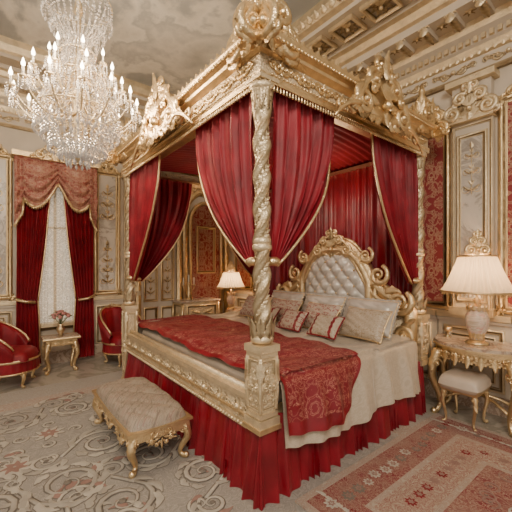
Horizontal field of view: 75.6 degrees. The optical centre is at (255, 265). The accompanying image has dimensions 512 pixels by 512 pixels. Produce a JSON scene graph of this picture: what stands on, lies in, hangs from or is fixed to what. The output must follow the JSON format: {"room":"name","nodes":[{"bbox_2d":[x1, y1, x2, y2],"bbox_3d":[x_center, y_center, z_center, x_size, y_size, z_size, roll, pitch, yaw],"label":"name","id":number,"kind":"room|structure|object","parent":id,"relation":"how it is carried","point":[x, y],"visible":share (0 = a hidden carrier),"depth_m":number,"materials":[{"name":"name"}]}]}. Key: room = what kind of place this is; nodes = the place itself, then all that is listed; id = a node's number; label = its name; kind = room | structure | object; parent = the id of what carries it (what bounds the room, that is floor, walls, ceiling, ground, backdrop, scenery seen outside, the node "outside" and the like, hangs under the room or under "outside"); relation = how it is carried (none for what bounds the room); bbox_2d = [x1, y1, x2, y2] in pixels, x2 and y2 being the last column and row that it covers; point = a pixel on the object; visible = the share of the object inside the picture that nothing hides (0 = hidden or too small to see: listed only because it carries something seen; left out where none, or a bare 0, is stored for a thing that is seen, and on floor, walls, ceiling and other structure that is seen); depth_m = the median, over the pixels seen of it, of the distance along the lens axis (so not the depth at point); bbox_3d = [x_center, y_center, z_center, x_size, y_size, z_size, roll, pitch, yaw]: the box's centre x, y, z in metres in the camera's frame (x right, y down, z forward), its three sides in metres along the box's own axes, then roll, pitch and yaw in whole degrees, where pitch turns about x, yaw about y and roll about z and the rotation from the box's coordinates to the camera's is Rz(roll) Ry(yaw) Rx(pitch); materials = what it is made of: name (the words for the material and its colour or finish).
{"room":"historic interior","nodes":[
{"label":"historic interior","id":0,"kind":"room"},
{"bbox_2d":[0,0,320,94],"bbox_3d":[-0.943,-3.050,1.812,7.650,0.100,8.300,0,0,-38],"label":"ceiling","id":1,"kind":"structure","parent":0,"point":[173,40],"depth_m":4.20,"materials":[{"name":"beige paint"}]},
{"bbox_2d":[4,0,140,170],"bbox_3d":[-1.408,-1.888,2.617,0.944,2.224,0.920,0,0,-44],"label":"chandelier","id":2,"kind":"object","parent":1,"relation":"hanging from","point":[77,95],"visible":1,"depth_m":2.51,"materials":[{"name":"clear glass"}]},
{"bbox_2d":[9,67,12,81],"bbox_3d":[-1.721,-1.334,2.314,0.023,0.129,0.023,0,0,23],"label":"candle","id":3,"kind":"object","parent":2,"relation":"on","point":[10,70],"depth_m":2.31,"materials":[{"name":"wax"}]},
{"bbox_2d":[21,58,24,73],"bbox_3d":[-1.558,-1.334,2.209,0.023,0.129,0.023,0,0,-2],"label":"candle","id":4,"kind":"object","parent":2,"relation":"on","point":[23,61],"depth_m":2.20,"materials":[{"name":"wax"}]},
{"bbox_2d":[27,94,30,106],"bbox_3d":[-1.839,-1.334,2.673,0.023,0.129,0.023,0,0,-15],"label":"candle","id":5,"kind":"object","parent":2,"relation":"on","point":[28,97],"depth_m":2.67,"materials":[{"name":"wax"}]},
{"bbox_2d":[31,47,34,61],"bbox_3d":[-1.589,-1.497,2.353,0.023,0.129,0.023,0,0,12],"label":"candle","id":6,"kind":"object","parent":2,"relation":"on","point":[33,51],"depth_m":2.35,"materials":[{"name":"wax"}]},
{"bbox_2d":[48,42,50,55],"bbox_3d":[-1.588,-1.661,2.537,0.023,0.129,0.023,0,0,-2],"label":"candle","id":7,"kind":"object","parent":2,"relation":"on","point":[49,45],"depth_m":2.53,"materials":[{"name":"wax"}]},
{"bbox_2d":[47,55,51,70],"bbox_3d":[-1.366,-1.334,2.184,0.023,0.129,0.023,0,0,-28],"label":"candle","id":8,"kind":"object","parent":2,"relation":"on","point":[49,58],"depth_m":2.18,"materials":[{"name":"wax"}]},
{"bbox_2d":[53,43,56,56],"bbox_3d":[-1.399,-1.497,2.297,0.023,0.129,0.023,0,0,21],"label":"candle","id":9,"kind":"object","parent":2,"relation":"on","point":[54,46],"depth_m":2.29,"materials":[{"name":"wax"}]},
{"bbox_2d":[56,32,59,45],"bbox_3d":[-1.457,-1.661,2.426,0.023,0.129,0.023,0,0,37],"label":"candle","id":10,"kind":"object","parent":2,"relation":"on","point":[57,35],"depth_m":2.42,"materials":[{"name":"wax"}]},
{"bbox_2d":[80,61,83,75],"bbox_3d":[-1.182,-1.334,2.245,0.023,0.129,0.023,0,0,36],"label":"candle","id":11,"kind":"object","parent":2,"relation":"on","point":[81,65],"depth_m":2.24,"materials":[{"name":"wax"}]},
{"bbox_2d":[81,35,84,48],"bbox_3d":[-1.289,-1.661,2.459,0.023,0.129,0.023,0,0,-14],"label":"candle","id":12,"kind":"object","parent":2,"relation":"on","point":[82,39],"depth_m":2.45,"materials":[{"name":"wax"}]},
{"bbox_2d":[85,48,87,62],"bbox_3d":[-1.213,-1.497,2.364,0.023,0.129,0.023,0,0,-15],"label":"candle","id":13,"kind":"object","parent":2,"relation":"on","point":[86,51],"depth_m":2.36,"materials":[{"name":"wax"}]},
{"bbox_2d":[110,72,112,86],"bbox_3d":[-1.043,-1.334,2.380,0.023,0.129,0.023,0,0,11],"label":"candle","id":14,"kind":"object","parent":2,"relation":"on","point":[111,76],"depth_m":2.37,"materials":[{"name":"wax"}]},
{"bbox_2d":[129,86,131,99],"bbox_3d":[-0.976,-1.334,2.561,0.023,0.129,0.023,0,0,-15],"label":"candle","id":15,"kind":"object","parent":2,"relation":"on","point":[130,91],"depth_m":2.55,"materials":[{"name":"wax"}]},
{"bbox_2d":[0,355,509,436],"bbox_3d":[-0.943,1.550,1.812,7.650,0.100,8.300,0,0,-38],"label":"floor","id":16,"kind":"structure","parent":0,"point":[89,367],"depth_m":4.32,"materials":[{"name":"stone"}]},
{"bbox_2d":[0,321,40,387],"bbox_3d":[-3.131,1.040,4.144,0.724,0.911,0.709,0,0,-18],"label":"armchair","id":17,"kind":"object","parent":16,"relation":"on","point":[18,356],"visible":1,"depth_m":4.07,"materials":[{"name":"red fabric"}]},
{"bbox_2d":[40,332,80,375],"bbox_3d":[-2.805,1.253,4.738,0.469,0.500,0.349,0,0,-38],"label":"side table","id":18,"kind":"object","parent":16,"relation":"on","point":[49,341],"visible":1,"depth_m":4.68,"materials":[{"name":"gold metal"}]},
{"bbox_2d":[48,310,71,335],"bbox_3d":[-2.801,0.816,4.717,0.248,0.375,0.288,0,0,18],"label":"flower vase","id":19,"kind":"object","parent":18,"relation":"on","point":[60,329],"visible":1,"depth_m":4.70,"materials":[{"name":"gold metal"}]},
{"bbox_2d":[98,302,142,366],"bbox_3d":[-2.097,1.040,5.177,0.724,0.911,0.709,0,0,36],"label":"armchair","id":20,"kind":"object","parent":16,"relation":"on","point":[109,317],"visible":0.66,"depth_m":4.98,"materials":[{"name":"red fabric"}]},
{"bbox_2d":[171,297,220,316],"bbox_3d":[-1.136,1.068,6.292,0.842,0.871,0.479,0,0,-38],"label":"gilt commode","id":21,"kind":"object","parent":16,"relation":"on","point":[204,305],"visible":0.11,"depth_m":6.14,"materials":[{"name":"gold metal"}]},
{"bbox_2d":[182,275,195,299],"bbox_3d":[-1.266,0.397,6.210,0.280,0.470,0.140,0,0,-38],"label":"candelabrum","id":22,"kind":"object","parent":21,"relation":"on","point":[188,282],"visible":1,"depth_m":6.19,"materials":[{"name":"gold metal"}]},
{"bbox_2d":[0,371,431,511],"bbox_3d":[-0.706,1.485,1.553,6.000,0.027,6.400,0,0,-38],"label":"area rug","id":23,"kind":"object","parent":16,"relation":"on","point":[54,457],"visible":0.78,"depth_m":2.44,"materials":[{"name":"beige carpet"}]},
{"bbox_2d":[92,377,192,478],"bbox_3d":[-1.019,1.280,2.835,0.498,0.417,1.098,0,0,-38],"label":"bench","id":24,"kind":"object","parent":23,"relation":"on","point":[140,411],"visible":1,"depth_m":2.54,"materials":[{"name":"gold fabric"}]},
{"bbox_2d":[96,377,185,431],"bbox_3d":[-1.019,1.155,2.835,0.480,0.165,1.080,0,0,-38],"label":"seat cushion","id":25,"kind":"object","parent":24,"relation":"on","point":[133,404],"depth_m":2.58,"materials":[{"name":"beige fabric"}]},
{"bbox_2d":[106,0,450,510],"bbox_3d":[0.010,-0.270,3.827,2.709,3.511,3.283,0,0,-38],"label":"canopy bed","id":26,"kind":"object","parent":23,"relation":"on","point":[311,172],"visible":0.94,"depth_m":2.65,"materials":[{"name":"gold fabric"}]},
{"bbox_2d":[127,154,160,280],"bbox_3d":[-1.332,-0.507,3.860,0.110,1.388,0.961,0,0,-38],"label":"curtain","id":27,"kind":"object","parent":26,"relation":"hanging from","point":[143,179],"depth_m":3.87,"materials":[{"name":"red fabric"}]},
{"bbox_2d":[137,179,191,281],"bbox_3d":[-1.250,-0.496,4.528,0.868,1.409,0.111,0,0,-38],"label":"curtain","id":28,"kind":"object","parent":26,"relation":"hanging from","point":[174,195],"depth_m":4.54,"materials":[{"name":"red fabric"}]},
{"bbox_2d":[195,93,255,266],"bbox_3d":[-0.255,-0.596,2.526,0.114,1.209,0.878,0,0,-38],"label":"curtain","id":29,"kind":"object","parent":26,"relation":"hanging from","point":[225,154],"depth_m":2.40,"materials":[{"name":"red fabric"}]},
{"bbox_2d":[228,243,253,276],"bbox_3d":[-0.303,-0.506,5.276,0.798,1.389,0.111,0,0,-38],"label":"curtain","id":30,"kind":"object","parent":26,"relation":"hanging from","point":[249,270],"depth_m":5.36,"materials":[{"name":"red fabric"}]},
{"bbox_2d":[138,311,420,448],"bbox_3d":[0.046,0.972,3.785,1.850,0.551,2.951,0,0,-38],"label":"coverlet","id":31,"kind":"object","parent":26,"relation":"on","point":[388,373],"visible":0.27,"depth_m":2.85,"materials":[{"name":"fabric"}]},
{"bbox_2d":[138,314,360,436],"bbox_3d":[-0.316,0.900,3.517,0.970,0.439,3.033,0,0,-38],"label":"throw blanket","id":32,"kind":"object","parent":31,"relation":"on","point":[318,378],"visible":0.88,"depth_m":2.57,"materials":[{"name":"red fabric"}]},
{"bbox_2d":[238,295,271,316],"bbox_3d":[-0.016,0.575,4.676,0.241,0.286,0.517,0,0,-42],"label":"pillow","id":33,"kind":"object","parent":31,"relation":"on","point":[246,310],"visible":0.46,"depth_m":4.68,"materials":[{"name":"beige fabric"}]},
{"bbox_2d":[270,307,280,321],"bbox_3d":[0.127,0.615,4.125,0.200,0.211,0.380,0,0,-40],"label":"pillow","id":34,"kind":"object","parent":31,"relation":"on","point":[275,311],"visible":0.24,"depth_m":4.01,"materials":[{"name":"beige fabric"}]},
{"bbox_2d":[271,298,302,321],"bbox_3d":[0.344,0.575,4.221,0.241,0.286,0.517,0,0,-42],"label":"pillow","id":35,"kind":"object","parent":31,"relation":"on","point":[284,304],"visible":0.45,"depth_m":4.13,"materials":[{"name":"beige fabric"}]},
{"bbox_2d":[271,290,305,303],"bbox_3d":[0.381,0.535,4.529,0.268,0.381,0.647,0,0,-37],"label":"pillow","id":36,"kind":"object","parent":31,"relation":"on","point":[287,295],"visible":0.36,"depth_m":4.46,"materials":[{"name":"beige fabric"}]},
{"bbox_2d":[276,309,308,331],"bbox_3d":[0.413,0.615,3.765,0.200,0.211,0.380,0,0,-40],"label":"pillow","id":37,"kind":"object","parent":31,"relation":"on","point":[293,320],"visible":1,"depth_m":3.69,"materials":[{"name":"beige fabric"}]},
{"bbox_2d":[302,302,342,327],"bbox_3d":[0.718,0.575,3.750,0.242,0.286,0.515,0,0,-35],"label":"pillow","id":38,"kind":"object","parent":31,"relation":"on","point":[313,308],"visible":0.52,"depth_m":3.71,"materials":[{"name":"beige fabric"}]},
{"bbox_2d":[301,293,347,316],"bbox_3d":[0.791,0.535,4.012,0.268,0.381,0.647,0,0,-37],"label":"pillow","id":39,"kind":"object","parent":31,"relation":"on","point":[316,298],"visible":0.34,"depth_m":3.95,"materials":[{"name":"beige fabric"}]},
{"bbox_2d":[306,313,344,339],"bbox_3d":[0.710,0.615,3.388,0.200,0.211,0.380,0,0,-40],"label":"pillow","id":40,"kind":"object","parent":31,"relation":"on","point":[326,326],"visible":1,"depth_m":3.31,"materials":[{"name":"beige fabric"}]},
{"bbox_2d":[338,306,392,343],"bbox_3d":[1.077,0.575,3.295,0.242,0.286,0.515,0,0,-35],"label":"pillow","id":41,"kind":"object","parent":31,"relation":"on","point":[361,323],"visible":0.99,"depth_m":3.20,"materials":[{"name":"beige fabric"}]},
{"bbox_2d":[339,296,401,340],"bbox_3d":[1.188,0.535,3.510,0.268,0.381,0.647,0,0,-37],"label":"pillow","id":42,"kind":"object","parent":31,"relation":"on","point":[366,303],"visible":0.5,"depth_m":3.38,"materials":[{"name":"beige fabric"}]},
{"bbox_2d":[268,88,333,266],"bbox_3d":[0.349,-0.596,2.400,0.718,1.209,0.110,0,0,-38],"label":"curtain","id":43,"kind":"object","parent":26,"relation":"hanging from","point":[303,136],"depth_m":2.32,"materials":[{"name":"red fabric"}]},
{"bbox_2d":[305,255,364,316],"bbox_3d":[0.925,0.310,4.092,0.110,0.980,0.960,0,0,-38],"label":"headboard","id":44,"kind":"object","parent":26,"relation":"on","point":[341,275],"depth_m":4.00,"materials":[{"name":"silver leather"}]},
{"bbox_2d":[268,162,411,299],"bbox_3d":[0.892,-0.095,4.525,0.090,2.290,2.522,0,0,-38],"label":"curtain","id":45,"kind":"object","parent":26,"relation":"hanging from","point":[350,206],"depth_m":4.11,"materials":[{"name":"red fabric"}]},
{"bbox_2d":[370,134,420,284],"bbox_3d":[1.360,-0.507,3.174,0.799,1.388,0.111,0,0,-38],"label":"curtain","id":46,"kind":"object","parent":26,"relation":"hanging from","point":[396,161],"depth_m":3.20,"materials":[{"name":"red fabric"}]},
{"bbox_2d":[295,413,511,511],"bbox_3d":[1.773,1.477,1.754,2.000,0.017,2.400,0,0,-38],"label":"area rug","id":47,"kind":"object","parent":23,"relation":"on","point":[436,465],"visible":1,"depth_m":2.30,"materials":[{"name":"red carpet"}]},
{"bbox_2d":[225,306,241,312],"bbox_3d":[-0.285,1.165,6.272,0.526,0.690,0.845,0,0,-38],"label":"nightstand","id":48,"kind":"object","parent":16,"relation":"on","point":[237,308],"visible":0.02,"depth_m":6.22,"materials":[{"name":"beige wood"}]},
{"bbox_2d":[217,261,244,308],"bbox_3d":[-0.476,0.358,6.324,0.558,0.924,0.558,0,0,-38],"label":"table lamp","id":49,"kind":"object","parent":48,"relation":"on","point":[231,279],"visible":1,"depth_m":6.21,"materials":[{"name":"fabric"}]},
{"bbox_2d":[438,368,491,430],"bbox_3d":[1.994,1.256,3.152,0.400,0.473,0.360,0,0,-38],"label":"vanity stool","id":50,"kind":"object","parent":16,"relation":"on","point":[473,384],"visible":0.99,"depth_m":3.06,"materials":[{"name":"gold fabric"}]},
{"bbox_2d":[438,368,491,394],"bbox_3d":[1.994,1.095,3.152,0.400,0.150,0.360,0,0,-38],"label":"seat cushion","id":51,"kind":"object","parent":50,"relation":"on","point":[456,380],"depth_m":3.05,"materials":[{"name":"beige fabric"}]},
{"bbox_2d":[426,333,511,437],"bbox_3d":[2.141,1.130,3.205,0.526,0.760,0.865,0,0,-38],"label":"nightstand","id":52,"kind":"object","parent":16,"relation":"on","point":[496,355],"visible":0.98,"depth_m":3.11,"materials":[{"name":"gold metal"}]},
{"bbox_2d":[443,326,451,336],"bbox_3d":[2.034,0.695,3.503,0.090,0.110,0.090,0,0,-38],"label":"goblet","id":53,"kind":"object","parent":52,"relation":"on","point":[447,329],"visible":1,"depth_m":3.48,"materials":[{"name":"gold metal"}]},
{"bbox_2d":[439,229,511,345],"bbox_3d":[2.133,0.197,3.186,0.640,1.107,0.640,0,0,-38],"label":"table lamp","id":54,"kind":"object","parent":52,"relation":"on","point":[477,272],"visible":1,"depth_m":3.09,"materials":[{"name":"fabric"}]},
{"bbox_2d":[0,0,511,351],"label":"wall","id":55,"kind":"structure","parent":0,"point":[10,138],"depth_m":3.81,"materials":[{"name":"beige paint"}]},
{"bbox_2d":[0,144,15,300],"bbox_3d":[-3.691,-0.649,4.633,0.529,2.302,0.065,0,0,-38],"label":"wall panel","id":56,"kind":"object","parent":55,"relation":"attached to","point":[6,161],"visible":0.98,"depth_m":4.73,"materials":[{"name":"beige wood"}]},
{"bbox_2d":[39,188,83,330],"bbox_3d":[-3.119,-0.210,5.136,0.920,2.380,0.235,0,0,-38],"label":"window","id":57,"kind":"structure","parent":55,"relation":"attached to","point":[46,326],"depth_m":5.20,"materials":[{"name":"white fabric"}]},
{"bbox_2d":[11,145,99,362],"bbox_3d":[-2.972,-0.199,4.949,1.123,3.281,0.304,0,0,-38],"label":"drapery","id":58,"kind":"object","parent":57,"relation":"hanging from","point":[37,174],"visible":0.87,"depth_m":4.93,"materials":[{"name":"red fabric"}]},
{"bbox_2d":[28,187,74,324],"bbox_3d":[-3.047,-0.235,5.042,0.724,2.230,0.060,0,0,-38],"label":"sheer curtain","id":59,"kind":"object","parent":58,"relation":"hanging from","point":[30,214],"depth_m":4.99,"materials":[{"name":"beige fabric"}]},
{"bbox_2d":[40,345,103,365],"bbox_3d":[-3.398,1.410,4.868,7.190,0.180,0.050,0,0,-38],"label":"baseboard","id":60,"kind":"structure","parent":55,"relation":"attached to","point":[59,356],"depth_m":5.16,"materials":[{"name":"wood"}]},
{"bbox_2d":[93,160,122,295],"bbox_3d":[-2.506,-0.649,5.570,0.511,2.302,0.065,0,0,-38],"label":"wall panel","id":61,"kind":"object","parent":55,"relation":"attached to","point":[106,242],"visible":0.89,"depth_m":5.58,"materials":[{"name":"beige wood"}]},
{"bbox_2d":[121,169,140,295],"bbox_3d":[-2.167,-0.715,5.770,0.418,2.470,0.192,0,0,-38],"label":"pilaster","id":62,"kind":"object","parent":55,"relation":"attached to","point":[124,191],"visible":0.01,"depth_m":5.73,"materials":[{"name":"gold metal"}]},
{"bbox_2d":[135,233,181,319],"bbox_3d":[-1.789,0.130,6.098,0.880,2.940,0.127,0,0,-38],"label":"wall panel","id":63,"kind":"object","parent":55,"relation":"attached to","point":[164,284],"depth_m":6.14,"materials":[{"name":"beige wood"}]},
{"bbox_2d":[182,188,228,313],"bbox_3d":[-1.008,-0.300,6.723,1.080,3.200,0.119,0,0,-38],"label":"wall panel","id":64,"kind":"object","parent":55,"relation":"attached to","point":[205,251],"visible":0.43,"depth_m":6.70,"materials":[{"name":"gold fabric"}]},
{"bbox_2d":[231,64,511,316],"bbox_3d":[1.917,-0.750,4.201,0.200,4.500,8.100,0,0,-38],"label":"wall","id":65,"kind":"structure","parent":0,"point":[442,99],"depth_m":3.36,"materials":[{"name":"beige paint"}]},
{"bbox_2d":[0,300,15,325],"bbox_3d":[-3.897,1.000,4.458,1.090,1.000,0.084,0,0,-38],"label":"wainscot","id":66,"kind":"structure","parent":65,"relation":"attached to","point":[7,308],"depth_m":4.73,"materials":[{"name":"beige wood"}]},
{"bbox_2d":[93,295,124,345],"bbox_3d":[-2.461,1.000,5.593,0.590,1.000,0.084,0,0,-38],"label":"wainscot","id":67,"kind":"structure","parent":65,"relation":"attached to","point":[100,302],"depth_m":5.49,"materials":[{"name":"beige wood"}]},
{"bbox_2d":[235,256,252,290],"bbox_3d":[-0.265,-0.700,6.746,0.065,2.401,0.678,0,0,-38],"label":"wall panel","id":68,"kind":"object","parent":65,"relation":"attached to","point":[247,280],"visible":0.06,"depth_m":6.73,"materials":[{"name":"red fabric"}]},
{"bbox_2d":[234,290,253,305],"bbox_3d":[-0.211,1.000,6.662,0.084,1.000,0.690,0,0,-38],"label":"wainscot","id":69,"kind":"structure","parent":65,"relation":"attached to","point":[241,295],"depth_m":6.76,"materials":[{"name":"beige wood"}]},
{"bbox_2d":[423,308,437,380],"bbox_3d":[1.886,1.000,4.011,0.084,1.000,0.590,0,0,-38],"label":"wainscot","id":70,"kind":"structure","parent":65,"relation":"attached to","point":[433,321],"depth_m":3.82,"materials":[{"name":"beige wood"}]},
{"bbox_2d":[423,103,451,310],"bbox_3d":[2.036,-0.700,3.836,0.065,2.401,0.492,0,0,-38],"label":"wall panel","id":71,"kind":"object","parent":65,"relation":"attached to","point":[437,176],"visible":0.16,"depth_m":3.80,"materials":[{"name":"red fabric"}]},
{"bbox_2d":[424,378,509,417],"bbox_3d":[1.877,1.410,4.042,0.050,0.180,7.900,0,0,-38],"label":"baseboard","id":72,"kind":"structure","parent":65,"relation":"attached to","point":[464,400],"depth_m":3.48,"materials":[{"name":"wood"}]},
{"bbox_2d":[443,65,500,317],"bbox_3d":[2.261,-0.725,3.466,0.192,2.490,0.549,0,0,-38],"label":"pilaster","id":73,"kind":"object","parent":65,"relation":"attached to","point":[473,112],"visible":0.81,"depth_m":3.44,"materials":[{"name":"beige wood"}]},
{"bbox_2d":[437,310,511,399],"bbox_3d":[2.292,1.000,3.497,0.084,1.000,0.690,0,0,-38],"label":"wainscot","id":74,"kind":"structure","parent":65,"relation":"attached to","point":[500,327],"depth_m":3.36,"materials":[{"name":"beige wood"}]},
{"bbox_2d":[495,84,511,315],"bbox_3d":[2.588,-0.700,3.138,0.065,2.401,0.566,0,0,-38],"label":"wall panel","id":75,"kind":"object","parent":65,"relation":"attached to","point":[504,306],"visible":0.95,"depth_m":3.28,"materials":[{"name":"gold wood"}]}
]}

